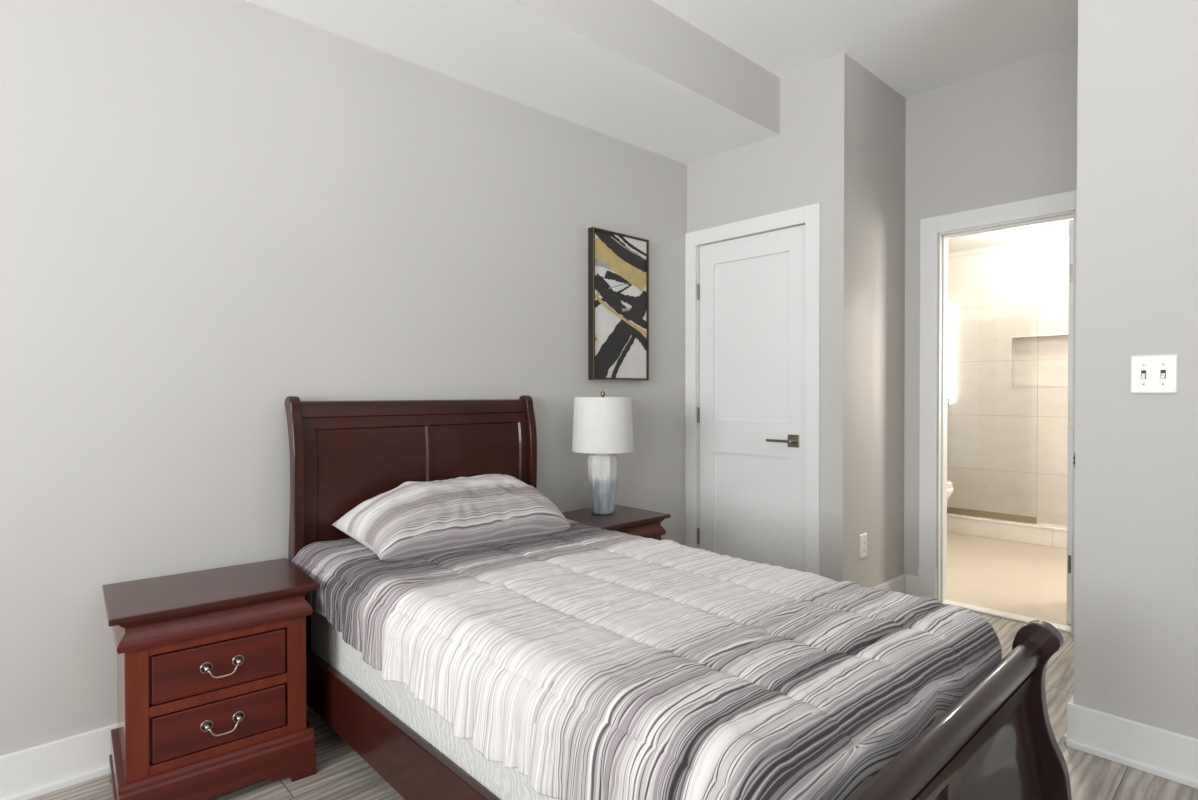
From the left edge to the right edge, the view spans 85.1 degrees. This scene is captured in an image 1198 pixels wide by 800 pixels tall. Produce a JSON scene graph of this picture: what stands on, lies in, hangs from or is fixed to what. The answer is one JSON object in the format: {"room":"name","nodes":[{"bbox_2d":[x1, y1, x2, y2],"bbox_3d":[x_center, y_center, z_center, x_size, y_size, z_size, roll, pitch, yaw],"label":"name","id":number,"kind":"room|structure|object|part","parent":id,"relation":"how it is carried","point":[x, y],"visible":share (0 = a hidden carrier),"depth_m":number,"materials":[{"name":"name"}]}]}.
{"room":"bedroom","nodes":[
{"label":"bedroom","id":0,"kind":"room"},
{"bbox_2d":[0,0,686,755],"bbox_3d":[-1.623,-0.218,1.990,6.000,2.935,0.100,-1,1,-43],"label":"wall","id":1,"kind":"structure","parent":0,"point":[214,213],"depth_m":2.26,"materials":[{"name":"grey paint"}]},
{"bbox_2d":[0,704,310,799],"bbox_3d":[-1.578,1.080,1.957,5.800,0.140,0.028,-1,1,-43],"label":"baseboard","id":2,"kind":"structure","parent":1,"relation":"attached to","point":[32,772],"depth_m":1.93,"materials":[{"name":"white paint"}]},
{"bbox_2d":[588,227,648,380],"bbox_3d":[0.112,-0.498,3.513,0.422,0.784,0.040,-1,1,-43],"label":"framed picture","id":3,"kind":"object","parent":1,"relation":"attached to","point":[618,263],"visible":1,"depth_m":3.49,"materials":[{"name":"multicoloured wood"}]},
{"bbox_2d":[246,0,779,164],"bbox_3d":[-1.375,-1.535,1.710,5.800,0.296,0.631,-1,1,-43],"label":"ceiling","id":4,"kind":"structure","parent":0,"point":[637,73],"depth_m":2.79,"materials":[{"name":"paint"}]},
{"bbox_2d":[29,532,1197,799],"bbox_3d":[1.263,1.200,1.520,9.550,0.104,4.850,-1,1,-43],"label":"floor","id":5,"kind":"structure","parent":0,"point":[342,773],"depth_m":2.35,"materials":[{"name":"grey wood"}]},
{"bbox_2d":[102,558,319,799],"bbox_3d":[-1.183,0.856,1.999,0.520,0.587,0.402,-1,1,-39],"label":"nightstand","id":6,"kind":"object","parent":5,"relation":"on","point":[211,663],"visible":1,"depth_m":1.86,"materials":[{"name":"brown wood"}]},
{"bbox_3d":[-1.188,0.622,2.002,0.486,0.083,0.385,-1,1,-39],"label":"cornice","id":7,"kind":"part","parent":6,"relation":"part of","materials":[{"name":"brown wood"}]},
{"bbox_3d":[-1.081,0.758,1.873,0.334,0.131,0.021,-1,1,-39],"label":"drawer","id":8,"kind":"part","parent":6,"relation":"part of","materials":[{"name":"brown wood"}]},
{"bbox_3d":[-1.081,0.922,1.875,0.334,0.123,0.021,-1,1,-39],"label":"drawer","id":9,"kind":"part","parent":6,"relation":"part of","materials":[{"name":"brown wood"}]},
{"bbox_3d":[-1.064,0.770,1.851,0.083,0.028,0.013,-1,1,-39],"label":"bail pull","id":10,"kind":"part","parent":6,"relation":"part of","materials":[{"name":"silver metal"}]},
{"bbox_3d":[-1.064,0.934,1.853,0.083,0.028,0.013,-1,1,-39],"label":"bail pull","id":11,"kind":"part","parent":6,"relation":"part of","materials":[{"name":"silver metal"}]},
{"bbox_2d":[562,505,670,539],"bbox_3d":[0.018,0.843,3.110,0.520,0.587,0.402,-1,1,-43],"label":"nightstand","id":12,"kind":"object","parent":5,"relation":"on","point":[628,520],"visible":0.07,"depth_m":3.06,"materials":[{"name":"brown wood"}]},
{"bbox_2d":[572,392,633,514],"bbox_3d":[0.019,0.253,3.168,0.300,0.590,0.300,-1,1,-43],"label":"table lamp","id":13,"kind":"object","parent":12,"relation":"on","point":[602,426],"visible":1,"depth_m":3.07,"materials":[{"name":"fabric"}]},
{"bbox_3d":[0.019,0.116,3.167,0.300,0.260,0.300,-1,1,-43],"label":"lamp shade","id":14,"kind":"part","parent":13,"relation":"part of","materials":[{"name":"white fabric"}]},
{"bbox_3d":[0.014,0.609,3.112,0.486,0.083,0.385,-1,1,-43],"label":"cornice","id":15,"kind":"part","parent":12,"relation":"part of","materials":[{"name":"brown wood"}]},
{"bbox_2d":[284,395,1071,799],"bbox_3d":[-0.013,0.569,1.943,1.071,1.159,2.141,-1,1,-43],"label":"sleigh bed","id":16,"kind":"object","parent":5,"relation":"on","point":[997,741],"visible":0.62,"depth_m":1.95,"materials":[{"name":"red wood"}]},
{"bbox_3d":[-1.087,0.566,2.335,0.036,1.159,0.102,-1,1,-43],"label":"headboard post","id":17,"kind":"part","parent":16,"relation":"part of","materials":[{"name":"red wood"}]},
{"bbox_3d":[-0.389,0.969,1.608,0.025,0.177,2.010,-1,1,-43],"label":"rail","id":18,"kind":"part","parent":16,"relation":"part of","materials":[{"name":"red wood"}]},
{"bbox_3d":[-0.716,0.481,2.695,1.002,0.961,0.079,-1,1,-43],"label":"headboard","id":19,"kind":"part","parent":16,"relation":"part of","materials":[{"name":"red wood"}]},
{"bbox_2d":[310,607,558,799],"bbox_3d":[-0.044,0.759,1.980,0.984,0.406,1.865,-1,1,-43],"label":"mattress","id":20,"kind":"object","parent":16,"relation":"on","point":[504,783],"visible":0.02,"depth_m":1.73,"materials":[{"name":"white fabric"}]},
{"bbox_2d":[291,519,1001,799],"bbox_3d":[-0.024,0.698,1.957,1.157,0.397,1.920,-1,1,-43],"label":"comforter","id":21,"kind":"object","parent":20,"relation":"on","point":[589,662],"visible":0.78,"depth_m":1.40,"materials":[{"name":"fabric"}]},
{"bbox_2d":[332,474,571,560],"bbox_3d":[-0.546,0.426,2.472,0.760,0.246,0.467,-1,1,-40],"label":"pillow","id":22,"kind":"object","parent":21,"relation":"on","point":[409,520],"visible":0.87,"depth_m":2.31,"materials":[{"name":"fabric"}]},
{"bbox_3d":[-0.332,0.557,3.042,0.036,1.159,0.102,-1,1,-43],"label":"headboard post","id":23,"kind":"part","parent":16,"relation":"part of","materials":[{"name":"red wood"}]},
{"bbox_3d":[0.666,0.619,1.219,1.002,0.081,0.046,-1,1,-43],"label":"rail","id":24,"kind":"part","parent":16,"relation":"part of","materials":[{"name":"brown wood"}]},
{"bbox_3d":[0.668,0.852,1.219,1.002,0.406,0.065,-1,1,-43],"label":"footboard","id":25,"kind":"part","parent":16,"relation":"part of","materials":[{"name":"brown wood"}]},
{"bbox_3d":[1.056,0.841,1.561,0.036,0.621,0.118,-1,1,-43],"label":"footboard post","id":26,"kind":"part","parent":16,"relation":"part of","materials":[{"name":"brown wood"}]},
{"bbox_2d":[947,480,952,500],"bbox_3d":[2.450,0.688,5.347,0.420,0.837,0.825,-1,1,-43],"label":"toilet","id":27,"kind":"object","parent":5,"relation":"on","point":[949,483],"visible":0.07,"depth_m":5.04,"materials":[{"name":"white ceramic"}]},
{"bbox_3d":[2.507,0.893,5.289,0.370,0.427,0.660,-1,1,-43],"label":"bowl","id":28,"kind":"part","parent":27,"relation":"part of","materials":[{"name":"white ceramic"}]},
{"bbox_2d":[947,516,1066,548],"bbox_3d":[3.452,1.043,5.004,0.140,0.131,2.750,-1,1,-43],"label":"shower curb","id":29,"kind":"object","parent":5,"relation":"on","point":[1024,534],"depth_m":5.14,"materials":[{"name":"beige tile"}]},
{"bbox_2d":[947,513,1066,530],"bbox_3d":[3.452,0.969,5.003,0.152,0.017,2.750,-1,1,-43],"label":"trim","id":30,"kind":"structure","parent":29,"relation":"on","point":[1038,525],"depth_m":5.12,"materials":[{"name":"white ceramic"}]},
{"bbox_2d":[947,274,1037,523],"bbox_3d":[2.956,-0.009,5.522,0.024,1.930,1.280,-1,1,-43],"label":"screen","id":31,"kind":"object","parent":30,"relation":"on","point":[992,381],"visible":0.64,"depth_m":5.27,"materials":[{"name":"clear glass"}]},
{"bbox_2d":[687,53,853,581],"bbox_3d":[0.903,-0.288,3.608,0.100,2.835,0.987,-1,1,-43],"label":"wall","id":32,"kind":"structure","parent":0,"point":[811,160],"depth_m":3.28,"materials":[{"name":"grey paint"}]},
{"bbox_2d":[697,225,804,571],"bbox_3d":[0.819,0.106,3.623,0.095,2.027,0.696,-1,1,-43],"label":"door","id":33,"kind":"structure","parent":32,"relation":"in","point":[751,289],"depth_m":3.62,"materials":[{"name":"white paint"}]},
{"bbox_3d":[0.956,0.214,3.446,0.052,0.022,0.143,-1,1,-43],"label":"lever","id":34,"kind":"part","parent":33,"relation":"part of","materials":[{"name":"silver metal"}]},
{"bbox_3d":[1.019,0.215,3.422,0.008,0.066,0.066,-1,1,-43],"label":"handle","id":35,"kind":"part","parent":33,"relation":"part of","materials":[{"name":"silver metal"}]},
{"bbox_2d":[685,203,820,574],"bbox_3d":[0.856,0.067,3.650,0.116,2.125,0.865,-1,1,-43],"label":"trim","id":36,"kind":"structure","parent":32,"relation":"attached to","point":[809,216],"depth_m":3.37,"materials":[{"name":"white paint"}]},
{"bbox_2d":[652,0,1077,97],"bbox_3d":[0.256,-1.722,0.515,6.753,0.100,4.800,-1,1,-43],"label":"ceiling","id":37,"kind":"structure","parent":0,"point":[915,47],"depth_m":3.03,"materials":[{"name":"paint"}]},
{"bbox_2d":[852,60,905,587],"bbox_3d":[1.473,-0.287,3.534,0.633,2.835,0.100,-1,1,-43],"label":"wall","id":38,"kind":"structure","parent":0,"point":[879,110],"depth_m":3.48,"materials":[{"name":"grey paint"}]},
{"bbox_2d":[859,533,866,558],"bbox_3d":[1.365,0.752,3.368,0.078,0.122,0.009,-1,1,-43],"label":"power outlet","id":39,"kind":"object","parent":38,"relation":"attached to","point":[863,537],"visible":1,"depth_m":3.36,"materials":[{"name":"white plastic"}]},
{"bbox_2d":[873,573,905,593],"bbox_3d":[1.477,1.061,3.462,0.748,0.140,0.028,-1,1,-43],"label":"baseboard","id":40,"kind":"structure","parent":38,"relation":"attached to","point":[897,584],"depth_m":3.62,"materials":[{"name":"white paint"}]},
{"bbox_2d":[904,43,1077,599],"bbox_3d":[2.299,-0.285,3.203,0.120,2.835,1.713,-1,1,-43],"label":"wall","id":41,"kind":"structure","parent":0,"point":[1008,134],"depth_m":3.45,"materials":[{"name":"grey paint"}]},
{"bbox_2d":[906,574,917,595],"bbox_3d":[1.764,1.058,3.682,0.028,0.140,0.070,-1,1,-43],"label":"baseboard","id":42,"kind":"structure","parent":41,"relation":"attached to","point":[911,580],"depth_m":3.68,"materials":[{"name":"white paint"}]},
{"bbox_2d":[918,190,1076,635],"bbox_3d":[2.106,0.064,3.398,0.140,2.133,0.796,-1,1,-43],"label":"trim","id":43,"kind":"structure","parent":41,"relation":"attached to","point":[1061,206],"depth_m":3.59,"materials":[{"name":"white paint"}]},
{"bbox_2d":[942,600,1070,632],"bbox_3d":[2.117,1.125,3.414,0.080,0.012,0.600,-1,1,-43],"label":"trim","id":44,"kind":"structure","parent":41,"relation":"attached to","point":[1060,627],"depth_m":3.41,"materials":[{"name":"white ceramic"}]},
{"bbox_2d":[1066,220,1072,623],"bbox_3d":[2.559,0.109,3.442,0.579,2.014,0.040,-1,1,-43],"label":"door","id":45,"kind":"structure","parent":41,"relation":"in","point":[1070,305],"depth_m":3.26,"materials":[{"name":"white paint"}]},
{"bbox_2d":[948,235,1068,525],"bbox_3d":[4.075,-0.149,5.576,0.120,2.510,2.750,-1,1,-43],"label":"wall","id":46,"kind":"structure","parent":0,"point":[1048,258],"depth_m":5.69,"materials":[{"name":"beige tile"}]},
{"bbox_2d":[1038,333,1067,385],"bbox_3d":[4.006,-0.343,5.559,0.008,0.450,0.887,-1,1,-43],"label":"trim","id":47,"kind":"structure","parent":46,"relation":"attached to","point":[1065,333],"depth_m":5.64,"materials":[{"name":"beige tile"}]},
{"bbox_2d":[948,218,1072,252],"bbox_3d":[3.082,-1.433,4.634,2.997,0.080,2.750,-1,1,-43],"label":"ceiling","id":48,"kind":"structure","parent":0,"point":[1056,228],"depth_m":5.61,"materials":[{"name":"paint"}]},
{"bbox_2d":[1016,227,1035,231],"bbox_3d":[3.501,-1.398,5.355,0.136,0.007,0.136,-1,1,-43],"label":"recessed light","id":49,"kind":"object","parent":48,"relation":"in","point":[1025,228],"visible":1,"depth_m":5.35,"materials":[{"name":"white plastic"}]},
{"bbox_2d":[1073,0,1197,738],"bbox_3d":[2.889,-0.269,1.613,1.190,2.835,2.586,-1,1,-43],"label":"wall","id":50,"kind":"structure","parent":0,"point":[1136,547],"depth_m":2.04,"materials":[{"name":"grey paint"}]},
{"bbox_2d":[1063,695,1197,788],"bbox_3d":[2.871,1.079,1.628,1.218,0.140,2.614,-1,1,-43],"label":"baseboard","id":51,"kind":"structure","parent":50,"relation":"attached to","point":[1163,753],"depth_m":2.04,"materials":[{"name":"white paint"}]},
{"bbox_2d":[1130,354,1177,393],"bbox_3d":[1.699,-0.079,2.002,0.019,0.119,0.113,-1,1,-43],"label":"light switch","id":52,"kind":"object","parent":50,"relation":"attached to","point":[1149,374],"visible":1,"depth_m":2.00,"materials":[{"name":"white plastic"}]}
]}

